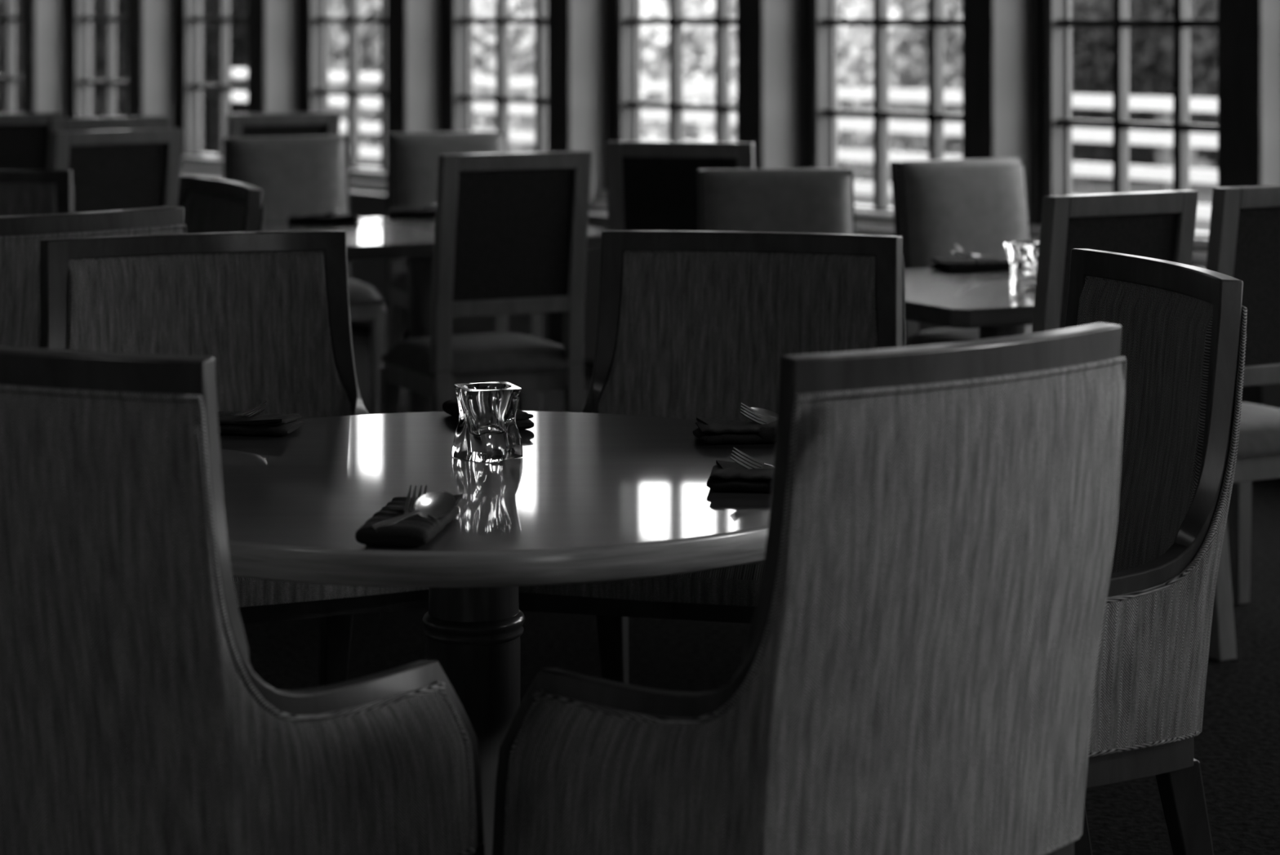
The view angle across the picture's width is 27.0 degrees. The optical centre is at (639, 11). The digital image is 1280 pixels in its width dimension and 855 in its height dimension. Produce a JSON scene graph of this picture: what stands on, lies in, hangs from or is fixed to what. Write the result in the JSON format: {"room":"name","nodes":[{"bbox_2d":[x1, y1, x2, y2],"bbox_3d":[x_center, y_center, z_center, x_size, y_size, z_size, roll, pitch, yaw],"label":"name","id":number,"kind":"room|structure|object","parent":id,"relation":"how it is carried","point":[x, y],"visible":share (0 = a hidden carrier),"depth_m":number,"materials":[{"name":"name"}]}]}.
{"room":"restaurant dining room","nodes":[
{"label":"restaurant dining room","id":0,"kind":"room"},
{"bbox_2d":[35,0,1279,408],"bbox_3d":[1.874,0.023,8.846,0.300,2.850,26.500,0,0,-40],"label":"wall","id":1,"kind":"structure","parent":0,"point":[1011,17],"depth_m":11.26,"materials":[{"name":"paint"}]},
{"bbox_2d":[0,0,22,112],"bbox_3d":[-3.667,-0.030,15.439,0.296,1.784,1.051,0,0,-40],"label":"window","id":2,"kind":"structure","parent":1,"relation":"in","point":[10,18],"depth_m":15.60,"materials":[{"name":"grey wood"}]},
{"bbox_2d":[22,0,35,112],"bbox_3d":[-3.406,0.023,14.880,0.016,2.850,0.140,0,0,-40],"label":"trim","id":3,"kind":"structure","parent":1,"relation":"attached to","point":[28,6],"depth_m":14.86,"materials":[{"name":"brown wood"}]},
{"bbox_2d":[65,0,127,117],"bbox_3d":[-2.900,-0.030,14.528,0.296,1.784,1.051,0,0,-40],"label":"window","id":4,"kind":"structure","parent":1,"relation":"in","point":[79,19],"depth_m":14.90,"materials":[{"name":"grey wood"}]},
{"bbox_2d":[127,0,143,116],"bbox_3d":[-2.639,0.023,13.969,0.016,2.850,0.140,0,0,-40],"label":"trim","id":5,"kind":"structure","parent":1,"relation":"attached to","point":[135,7],"depth_m":13.96,"materials":[{"name":"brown wood"}]},
{"bbox_2d":[173,0,248,179],"bbox_3d":[-2.134,-0.030,13.616,0.296,1.784,1.051,0,0,-40],"label":"window","id":6,"kind":"structure","parent":1,"relation":"in","point":[188,19],"depth_m":13.98,"materials":[{"name":"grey wood"}]},
{"bbox_2d":[248,0,266,113],"bbox_3d":[-1.873,0.023,13.057,0.016,2.850,0.140,0,0,-40],"label":"trim","id":7,"kind":"structure","parent":1,"relation":"attached to","point":[256,8],"depth_m":13.04,"materials":[{"name":"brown wood"}]},
{"bbox_2d":[297,0,386,195],"bbox_3d":[-1.367,-0.030,12.704,0.296,1.784,1.051,0,0,-40],"label":"window","id":8,"kind":"structure","parent":1,"relation":"in","point":[313,20],"depth_m":12.89,"materials":[{"name":"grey wood"}]},
{"bbox_2d":[386,0,406,331],"bbox_3d":[-1.107,0.023,12.146,0.016,2.850,0.140,0,0,-40],"label":"trim","id":9,"kind":"structure","parent":1,"relation":"attached to","point":[396,9],"depth_m":12.14,"materials":[{"name":"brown wood"}]},
{"bbox_2d":[439,0,547,152],"bbox_3d":[-0.601,-0.030,11.793,0.296,1.784,1.051,0,0,-40],"label":"window","id":10,"kind":"structure","parent":1,"relation":"in","point":[456,20],"depth_m":12.13,"materials":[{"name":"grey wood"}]},
{"bbox_2d":[547,0,570,345],"bbox_3d":[-0.340,0.023,11.234,0.016,2.850,0.140,0,0,-40],"label":"trim","id":11,"kind":"structure","parent":1,"relation":"attached to","point":[558,11],"depth_m":11.23,"materials":[{"name":"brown wood"}]},
{"bbox_2d":[588,0,737,216],"bbox_3d":[0.165,-0.030,10.881,0.296,1.784,1.051,0,0,-40],"label":"window","id":12,"kind":"structure","parent":1,"relation":"in","point":[622,20],"depth_m":11.24,"materials":[{"name":"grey wood"}]},
{"bbox_2d":[737,0,764,168],"bbox_3d":[0.426,0.023,10.322,0.016,2.850,0.140,0,0,-40],"label":"trim","id":13,"kind":"structure","parent":1,"relation":"attached to","point":[750,13],"depth_m":10.30,"materials":[{"name":"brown wood"}]},
{"bbox_2d":[798,0,962,235],"bbox_3d":[0.932,-0.030,9.970,0.296,1.784,1.051,0,0,-40],"label":"window","id":14,"kind":"structure","parent":1,"relation":"in","point":[819,22],"depth_m":10.15,"materials":[{"name":"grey wood"}]},
{"bbox_2d":[962,0,994,159],"bbox_3d":[1.192,0.023,9.411,0.016,2.850,0.140,0,0,-40],"label":"trim","id":15,"kind":"structure","parent":1,"relation":"attached to","point":[978,15],"depth_m":9.40,"materials":[{"name":"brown wood"}]},
{"bbox_2d":[1029,0,1217,268],"bbox_3d":[1.675,-0.030,9.086,0.296,1.784,0.978,0,0,-40],"label":"window","id":16,"kind":"structure","parent":1,"relation":"in","point":[1051,23],"depth_m":9.41,"materials":[{"name":"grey wood"}]},
{"bbox_2d":[1217,0,1262,404],"bbox_3d":[1.920,0.023,8.546,0.016,2.850,0.165,0,0,-40],"label":"trim","id":17,"kind":"structure","parent":1,"relation":"attached to","point":[1239,21],"depth_m":8.53,"materials":[{"name":"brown wood"}]},
{"bbox_2d":[242,322,1279,854],"bbox_3d":[-2.336,1.478,5.307,11.300,0.060,26.500,0,0,-40],"label":"floor","id":18,"kind":"structure","parent":0,"point":[1237,748],"depth_m":5.91,"materials":[{"name":"carpet"}]},
{"bbox_2d":[0,111,62,170],"bbox_3d":[-2.564,0.920,10.573,0.476,1.055,0.488,0,0,-25],"label":"chair","id":19,"kind":"object","parent":18,"relation":"on","point":[24,136],"visible":0.12,"depth_m":10.41,"materials":[{"name":"fabric"}]},
{"bbox_2d":[0,169,74,216],"bbox_3d":[-1.998,0.967,7.931,0.849,0.961,0.605,0,0,-12],"label":"armchair","id":20,"kind":"object","parent":18,"relation":"on","point":[22,192],"visible":0.14,"depth_m":8.20,"materials":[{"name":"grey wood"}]},
{"bbox_2d":[0,205,186,347],"bbox_3d":[-1.364,0.933,5.759,0.819,1.029,0.583,0,0,-41],"label":"armchair","id":21,"kind":"object","parent":18,"relation":"on","point":[20,236],"visible":0.06,"depth_m":5.49,"materials":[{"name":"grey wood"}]},
{"bbox_2d":[46,115,168,169],"bbox_3d":[-2.093,0.920,10.163,0.476,1.055,0.488,0,0,-30],"label":"chair","id":22,"kind":"object","parent":18,"relation":"on","point":[104,123],"visible":0.09,"depth_m":9.94,"materials":[{"name":"fabric"}]},
{"bbox_2d":[49,128,182,212],"bbox_3d":[-1.861,0.920,9.052,0.476,1.055,0.488,0,0,-35],"label":"chair","id":23,"kind":"object","parent":18,"relation":"on","point":[113,169],"visible":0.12,"depth_m":8.88,"materials":[{"name":"fabric"}]},
{"bbox_2d":[177,176,265,233],"bbox_3d":[-1.323,0.948,6.928,0.616,0.999,0.864,0,0,-26],"label":"armchair","id":24,"kind":"object","parent":18,"relation":"on","point":[211,205],"visible":0.12,"depth_m":7.07,"materials":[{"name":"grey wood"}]},
{"bbox_2d":[37,230,428,686],"bbox_3d":[-0.792,0.946,5.092,0.857,1.005,0.610,0,0,-22],"label":"armchair","id":25,"kind":"object","parent":18,"relation":"on","point":[271,308],"visible":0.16,"depth_m":5.32,"materials":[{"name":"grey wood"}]},
{"bbox_2d":[232,576,428,607],"bbox_3d":[-0.765,1.023,5.029,0.759,0.090,0.470,0,0,-22],"label":"seat cushion","id":26,"kind":"object","parent":25,"relation":"on","point":[250,592],"depth_m":4.85,"materials":[{"name":"grey fabric"}]},
{"bbox_2d":[0,345,484,854],"bbox_3d":[-0.629,0.919,3.319,0.758,1.059,0.540,0,0,27],"label":"armchair","id":27,"kind":"object","parent":18,"relation":"on","point":[136,717],"visible":1,"depth_m":3.06,"materials":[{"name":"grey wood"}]},
{"bbox_2d":[226,111,340,137],"bbox_3d":[-1.486,0.920,10.567,0.476,1.055,0.488,0,0,-28],"label":"chair","id":28,"kind":"object","parent":18,"relation":"on","point":[281,124],"visible":0.18,"depth_m":10.36,"materials":[{"name":"wood"}]},
{"bbox_2d":[222,135,386,413],"bbox_3d":[-1.189,0.948,9.393,0.476,1.000,0.483,0,0,-24],"label":"upholstered chair","id":29,"kind":"object","parent":18,"relation":"on","point":[295,175],"visible":0.34,"depth_m":9.48,"materials":[{"name":"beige leather"}]},
{"bbox_2d":[347,278,386,304],"bbox_3d":[-1.178,0.974,9.369,0.464,0.072,0.430,0,0,-24],"label":"seat cushion","id":30,"kind":"object","parent":29,"relation":"on","point":[359,293],"depth_m":9.25,"materials":[{"name":"fabric"}]},
{"bbox_2d":[263,216,608,412],"bbox_3d":[-0.690,1.073,8.620,1.020,0.750,1.020,0,0,-27],"label":"square table","id":31,"kind":"object","parent":18,"relation":"on","point":[372,238],"visible":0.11,"depth_m":8.56,"materials":[{"name":"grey wood"}]},
{"bbox_2d":[287,213,359,224],"bbox_3d":[-1.043,0.682,8.812,0.236,0.030,0.100,0,0,-6],"label":"napkin","id":32,"kind":"object","parent":31,"relation":"on","point":[309,219],"visible":0.98,"depth_m":8.77,"materials":[{"name":"black fabric"}]},
{"bbox_2d":[298,210,337,216],"bbox_3d":[-1.060,0.663,8.773,0.142,0.024,0.041,0,0,8],"label":"spoon","id":33,"kind":"object","parent":32,"relation":"on","point":[335,211],"visible":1,"depth_m":8.76,"materials":[{"name":"silver metal"}]},
{"bbox_2d":[300,201,342,215],"bbox_3d":[-1.054,0.651,8.811,0.145,0.047,0.026,0,0,-6],"label":"fork","id":34,"kind":"object","parent":32,"relation":"on","point":[342,202],"visible":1,"depth_m":8.80,"materials":[{"name":"silver metal"}]},
{"bbox_2d":[386,207,435,217],"bbox_3d":[-0.743,0.682,9.102,0.236,0.030,0.100,0,0,-6],"label":"napkin","id":35,"kind":"object","parent":31,"relation":"on","point":[408,212],"visible":0.75,"depth_m":9.05,"materials":[{"name":"black fabric"}]},
{"bbox_2d":[398,204,435,209],"bbox_3d":[-0.760,0.663,9.063,0.142,0.024,0.041,0,0,8],"label":"spoon","id":36,"kind":"object","parent":35,"relation":"on","point":[430,206],"visible":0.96,"depth_m":9.05,"materials":[{"name":"silver metal"}]},
{"bbox_2d":[386,131,542,411],"bbox_3d":[-0.650,0.948,9.746,0.476,1.000,0.483,0,0,-20],"label":"upholstered chair","id":37,"kind":"object","parent":18,"relation":"on","point":[412,157],"visible":0.23,"depth_m":9.82,"materials":[{"name":"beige leather"}]},
{"bbox_2d":[387,270,408,293],"bbox_3d":[-0.641,0.974,9.722,0.464,0.072,0.430,0,0,-20],"label":"seat cushion","id":38,"kind":"object","parent":37,"relation":"on","point":[398,279],"depth_m":9.75,"materials":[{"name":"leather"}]},
{"bbox_2d":[379,151,591,413],"bbox_3d":[-0.443,0.920,7.641,0.476,1.055,0.488,0,0,-26],"label":"chair","id":39,"kind":"object","parent":18,"relation":"on","point":[511,233],"visible":0.84,"depth_m":7.47,"materials":[{"name":"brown wood"}]},
{"bbox_2d":[379,332,585,377],"bbox_3d":[-0.456,0.974,7.667,0.464,0.072,0.430,0,0,-26],"label":"seat cushion","id":40,"kind":"object","parent":39,"relation":"on","point":[483,355],"depth_m":7.53,"materials":[{"name":"fabric"}]},
{"bbox_2d":[218,410,775,854],"bbox_3d":[-0.253,1.072,4.066,1.228,0.749,1.228,0,0,0],"label":"round table","id":41,"kind":"object","parent":18,"relation":"on","point":[589,497],"visible":0.61,"depth_m":3.90,"materials":[{"name":"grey wood"}]},
{"bbox_2d":[217,410,304,435],"bbox_3d":[-0.685,0.682,4.446,0.236,0.030,0.100,0,0,12],"label":"napkin","id":42,"kind":"object","parent":41,"relation":"on","point":[274,424],"visible":0.63,"depth_m":4.40,"materials":[{"name":"black fabric"}]},
{"bbox_2d":[231,400,266,417],"bbox_3d":[-0.692,0.668,4.448,0.150,0.045,0.028,0,0,11],"label":"fork","id":43,"kind":"object","parent":42,"relation":"on","point":[254,411],"visible":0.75,"depth_m":4.44,"materials":[{"name":"silver metal"}]},
{"bbox_2d":[355,493,462,546],"bbox_3d":[-0.309,0.682,3.591,0.100,0.030,0.236,0,0,7],"label":"napkin","id":44,"kind":"object","parent":41,"relation":"on","point":[415,530],"visible":0.8,"depth_m":3.49,"materials":[{"name":"black fabric"}]},
{"bbox_2d":[371,490,455,531],"bbox_3d":[-0.302,0.661,3.538,0.143,0.036,0.033,0,0,-43],"label":"spoon","id":45,"kind":"object","parent":44,"relation":"on","point":[438,504],"visible":1,"depth_m":3.57,"materials":[{"name":"silver metal"}]},
{"bbox_2d":[404,484,426,514],"bbox_3d":[-0.305,0.664,3.547,0.026,0.045,0.146,0,0,4],"label":"fork","id":46,"kind":"object","parent":44,"relation":"on","point":[408,500],"visible":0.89,"depth_m":3.60,"materials":[{"name":"silver metal"}]},
{"bbox_2d":[452,381,523,462],"bbox_3d":[-0.239,0.642,4.186,0.100,0.110,0.100,0,0,-29],"label":"glass votive","id":47,"kind":"object","parent":41,"relation":"on","point":[487,430],"visible":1,"depth_m":4.15,"materials":[{"name":"clear glass"}]},
{"bbox_2d":[442,399,533,429],"bbox_3d":[-0.259,0.682,4.545,0.100,0.030,0.236,0,0,-21],"label":"napkin","id":48,"kind":"object","parent":41,"relation":"on","point":[451,406],"visible":0.28,"depth_m":4.48,"materials":[{"name":"black fabric"}]},
{"bbox_2d":[693,417,777,444],"bbox_3d":[0.208,0.682,4.356,0.236,0.030,0.100,0,0,-7],"label":"napkin","id":49,"kind":"object","parent":41,"relation":"on","point":[709,430],"visible":0.5,"depth_m":4.31,"materials":[{"name":"black fabric"}]},
{"bbox_2d":[740,402,777,424],"bbox_3d":[0.237,0.663,4.370,0.150,0.048,0.028,0,0,-5],"label":"fork","id":50,"kind":"object","parent":49,"relation":"on","point":[761,418],"visible":0.67,"depth_m":4.37,"materials":[{"name":"silver metal"}]},
{"bbox_2d":[744,407,777,419],"bbox_3d":[0.243,0.667,4.392,0.142,0.030,0.039,0,0,-6],"label":"spoon","id":51,"kind":"object","parent":49,"relation":"on","point":[768,412],"visible":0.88,"depth_m":4.40,"materials":[{"name":"silver metal"}]},
{"bbox_2d":[706,459,773,491],"bbox_3d":[0.218,0.682,3.912,0.236,0.030,0.100,0,0,6],"label":"napkin","id":52,"kind":"object","parent":41,"relation":"on","point":[724,476],"visible":0.35,"depth_m":3.88,"materials":[{"name":"black fabric"}]},
{"bbox_2d":[729,447,773,468],"bbox_3d":[0.208,0.667,3.929,0.149,0.047,0.028,0,0,8],"label":"fork","id":53,"kind":"object","parent":52,"relation":"on","point":[757,464],"visible":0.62,"depth_m":3.94,"materials":[{"name":"silver metal"}]},
{"bbox_2d":[605,141,754,231],"bbox_3d":[0.166,0.920,8.291,0.476,1.055,0.488,0,0,12],"label":"chair","id":54,"kind":"object","parent":18,"relation":"on","point":[652,185],"visible":0.09,"depth_m":8.09,"materials":[{"name":"fabric"}]},
{"bbox_2d":[519,230,906,684],"bbox_3d":[0.162,0.946,5.121,0.857,1.005,0.610,0,0,13],"label":"armchair","id":55,"kind":"object","parent":18,"relation":"on","point":[691,325],"visible":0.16,"depth_m":5.34,"materials":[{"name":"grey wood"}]},
{"bbox_2d":[519,560,764,606],"bbox_3d":[0.147,1.023,5.055,0.759,0.090,0.470,0,0,13],"label":"seat cushion","id":56,"kind":"object","parent":55,"relation":"on","point":[736,585],"depth_m":4.84,"materials":[{"name":"grey fabric"}]},
{"bbox_2d":[697,168,855,234],"bbox_3d":[0.414,0.948,7.394,0.476,1.000,0.483,0,0,-8],"label":"upholstered chair","id":57,"kind":"object","parent":18,"relation":"on","point":[790,200],"visible":0.21,"depth_m":7.52,"materials":[{"name":"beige leather"}]},
{"bbox_2d":[492,321,1126,854],"bbox_3d":[0.250,0.919,3.349,0.758,1.059,0.540,0,0,-38],"label":"armchair","id":58,"kind":"object","parent":18,"relation":"on","point":[916,674],"visible":1,"depth_m":3.13,"materials":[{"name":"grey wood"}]},
{"bbox_2d":[889,157,1032,346],"bbox_3d":[1.054,0.948,7.897,0.476,1.000,0.483,0,0,-26],"label":"upholstered chair","id":59,"kind":"object","parent":18,"relation":"on","point":[979,206],"visible":0.45,"depth_m":7.98,"materials":[{"name":"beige leather"}]},
{"bbox_2d":[906,324,1032,346],"bbox_3d":[1.066,0.974,7.873,0.464,0.072,0.430,0,0,-26],"label":"seat cushion","id":60,"kind":"object","parent":59,"relation":"on","point":[914,338],"depth_m":7.86,"materials":[{"name":"leather"}]},
{"bbox_2d":[904,267,1035,339],"bbox_3d":[0.930,1.073,6.860,0.900,0.750,0.900,0,0,-28],"label":"square table","id":61,"kind":"object","parent":18,"relation":"on","point":[984,300],"visible":0.19,"depth_m":6.53,"materials":[{"name":"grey wood"}]},
{"bbox_2d":[929,257,1010,271],"bbox_3d":[0.910,0.682,7.229,0.236,0.030,0.100,0,0,-21],"label":"napkin","id":62,"kind":"object","parent":61,"relation":"on","point":[980,264],"visible":0.92,"depth_m":7.19,"materials":[{"name":"black fabric"}]},
{"bbox_2d":[951,251,996,257],"bbox_3d":[0.916,0.663,7.272,0.143,0.024,0.041,0,0,-9],"label":"spoon","id":63,"kind":"object","parent":62,"relation":"on","point":[959,255],"visible":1,"depth_m":7.25,"materials":[{"name":"silver metal"}]},
{"bbox_2d":[954,244,1004,259],"bbox_3d":[0.921,0.651,7.233,0.145,0.047,0.026,0,0,-21],"label":"fork","id":64,"kind":"object","parent":62,"relation":"on","point":[958,246],"visible":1,"depth_m":7.22,"materials":[{"name":"silver metal"}]},
{"bbox_2d":[1004,240,1039,287],"bbox_3d":[0.985,0.642,6.800,0.100,0.110,0.100,0,0,27],"label":"glass votive","id":65,"kind":"object","parent":61,"relation":"on","point":[1023,255],"visible":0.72,"depth_m":6.76,"materials":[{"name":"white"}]},
{"bbox_2d":[1031,190,1198,333],"bbox_3d":[0.936,0.920,5.980,0.419,1.055,0.488,0,0,-29],"label":"chair","id":66,"kind":"object","parent":18,"relation":"on","point":[1157,224],"visible":0.13,"depth_m":5.75,"materials":[{"name":"wood"}]},
{"bbox_2d":[1064,248,1247,854],"bbox_3d":[0.590,0.919,4.093,0.540,1.059,0.758,0,0,-15],"label":"armchair","id":67,"kind":"object","parent":18,"relation":"on","point":[1184,340],"visible":0.34,"depth_m":3.88,"materials":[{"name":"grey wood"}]},
{"bbox_2d":[1205,184,1279,660],"bbox_3d":[1.381,0.920,6.265,0.476,1.055,0.488,0,0,-29],"label":"chair","id":68,"kind":"object","parent":18,"relation":"on","point":[1244,238],"visible":0.38,"depth_m":6.05,"materials":[{"name":"wood"}]},
{"bbox_2d":[1236,401,1279,458],"bbox_3d":[1.367,0.974,6.290,0.464,0.072,0.430,0,0,-29],"label":"seat cushion","id":69,"kind":"object","parent":68,"relation":"on","point":[1260,424],"depth_m":6.10,"materials":[{"name":"leather"}]},
{"label":"outside","id":70,"kind":"structure","parent":0,"visible":0},
{"bbox_2d":[689,77,1217,231],"bbox_3d":[72.566,1.968,67.953,340.171,0.200,357.798,0,0,0],"label":"lawn","id":71,"kind":"structure","parent":70,"point":[1081,184],"depth_m":28.57,"materials":[{"name":"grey plant"}]},
{"bbox_2d":[0,0,4,23],"bbox_3d":[-7.841,0.705,29.699,1.976,2.556,1.632,0,0,0],"label":"shrub","id":72,"kind":"object","parent":71,"relation":"on","point":[2,6],"visible":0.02,"depth_m":29.79,"materials":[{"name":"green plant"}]},
{"bbox_2d":[0,0,127,117],"bbox_3d":[-5.897,0.704,27.997,1.953,2.535,1.608,0,0,2],"label":"shrub","id":73,"kind":"object","parent":71,"relation":"on","point":[99,6],"visible":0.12,"depth_m":27.52,"materials":[{"name":"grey plant"}]},
{"bbox_2d":[203,0,247,154],"bbox_3d":[-4.583,0.684,29.705,1.967,2.533,1.604,0,0,-14],"label":"shrub","id":74,"kind":"object","parent":71,"relation":"on","point":[237,8],"visible":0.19,"depth_m":29.12,"materials":[{"name":"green plant"}]},
{"bbox_2d":[328,0,381,166],"bbox_3d":[-2.746,0.711,27.991,1.992,2.570,1.603,0,0,0],"label":"shrub","id":75,"kind":"object","parent":71,"relation":"on","point":[370,33],"visible":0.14,"depth_m":27.43,"materials":[{"name":"grey plant"}]},
{"bbox_2d":[472,0,534,152],"bbox_3d":[-1.239,0.693,29.703,1.991,2.521,1.586,0,0,4],"label":"shrub","id":76,"kind":"object","parent":71,"relation":"on","point":[521,36],"visible":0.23,"depth_m":29.14,"materials":[{"name":"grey plant"}]},
{"bbox_2d":[3,0,1205,18],"bbox_3d":[20.848,0.212,89.984,138.608,4.812,6.914,0,0,0],"label":"tree line","id":77,"kind":"object","parent":71,"relation":"on","point":[898,3],"visible":0.02,"depth_m":88.04,"materials":[{"name":"grey plant"}]},
{"bbox_2d":[640,0,737,142],"bbox_3d":[0.390,0.687,28.004,1.965,2.549,1.639,0,0,0],"label":"shrub","id":78,"kind":"object","parent":71,"relation":"on","point":[699,41],"visible":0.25,"depth_m":27.43,"materials":[{"name":"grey plant"}]},
{"bbox_2d":[837,0,902,179],"bbox_3d":[2.108,0.711,29.699,1.961,2.512,1.608,0,0,0],"label":"shrub","id":79,"kind":"object","parent":71,"relation":"on","point":[855,43],"visible":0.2,"depth_m":29.15,"materials":[{"name":"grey plant"}]},
{"bbox_2d":[888,0,962,155],"bbox_3d":[3.517,0.694,27.998,1.957,2.497,1.596,0,0,0],"label":"shrub","id":80,"kind":"object","parent":71,"relation":"on","point":[908,65],"visible":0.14,"depth_m":27.64,"materials":[{"name":"grey plant"}]},
{"bbox_2d":[1071,0,1195,181],"bbox_3d":[5.315,0.698,29.698,1.944,2.552,1.610,0,0,0],"label":"shrub","id":81,"kind":"object","parent":71,"relation":"on","point":[1150,49],"visible":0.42,"depth_m":29.17,"materials":[{"name":"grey plant"}]},
{"bbox_2d":[1189,0,1217,169],"bbox_3d":[6.627,0.703,28.002,1.968,2.563,1.618,0,0,0],"label":"shrub","id":82,"kind":"object","parent":71,"relation":"on","point":[1203,42],"visible":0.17,"depth_m":27.75,"materials":[{"name":"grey plant"}]},
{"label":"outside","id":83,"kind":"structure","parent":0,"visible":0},
{"bbox_3d":[3.799,1.648,10.138,21.302,0.200,24.192,0,0,0],"label":"terrace","id":84,"kind":"object","parent":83,"visible":0},
{"bbox_2d":[231,68,1217,219],"bbox_3d":[5.319,0.998,11.089,0.091,1.100,26.499,0,0,-40],"label":"fence","id":85,"kind":"object","parent":84,"relation":"on","point":[1162,173],"visible":0.25,"depth_m":15.55,"materials":[{"name":"grey paint"}]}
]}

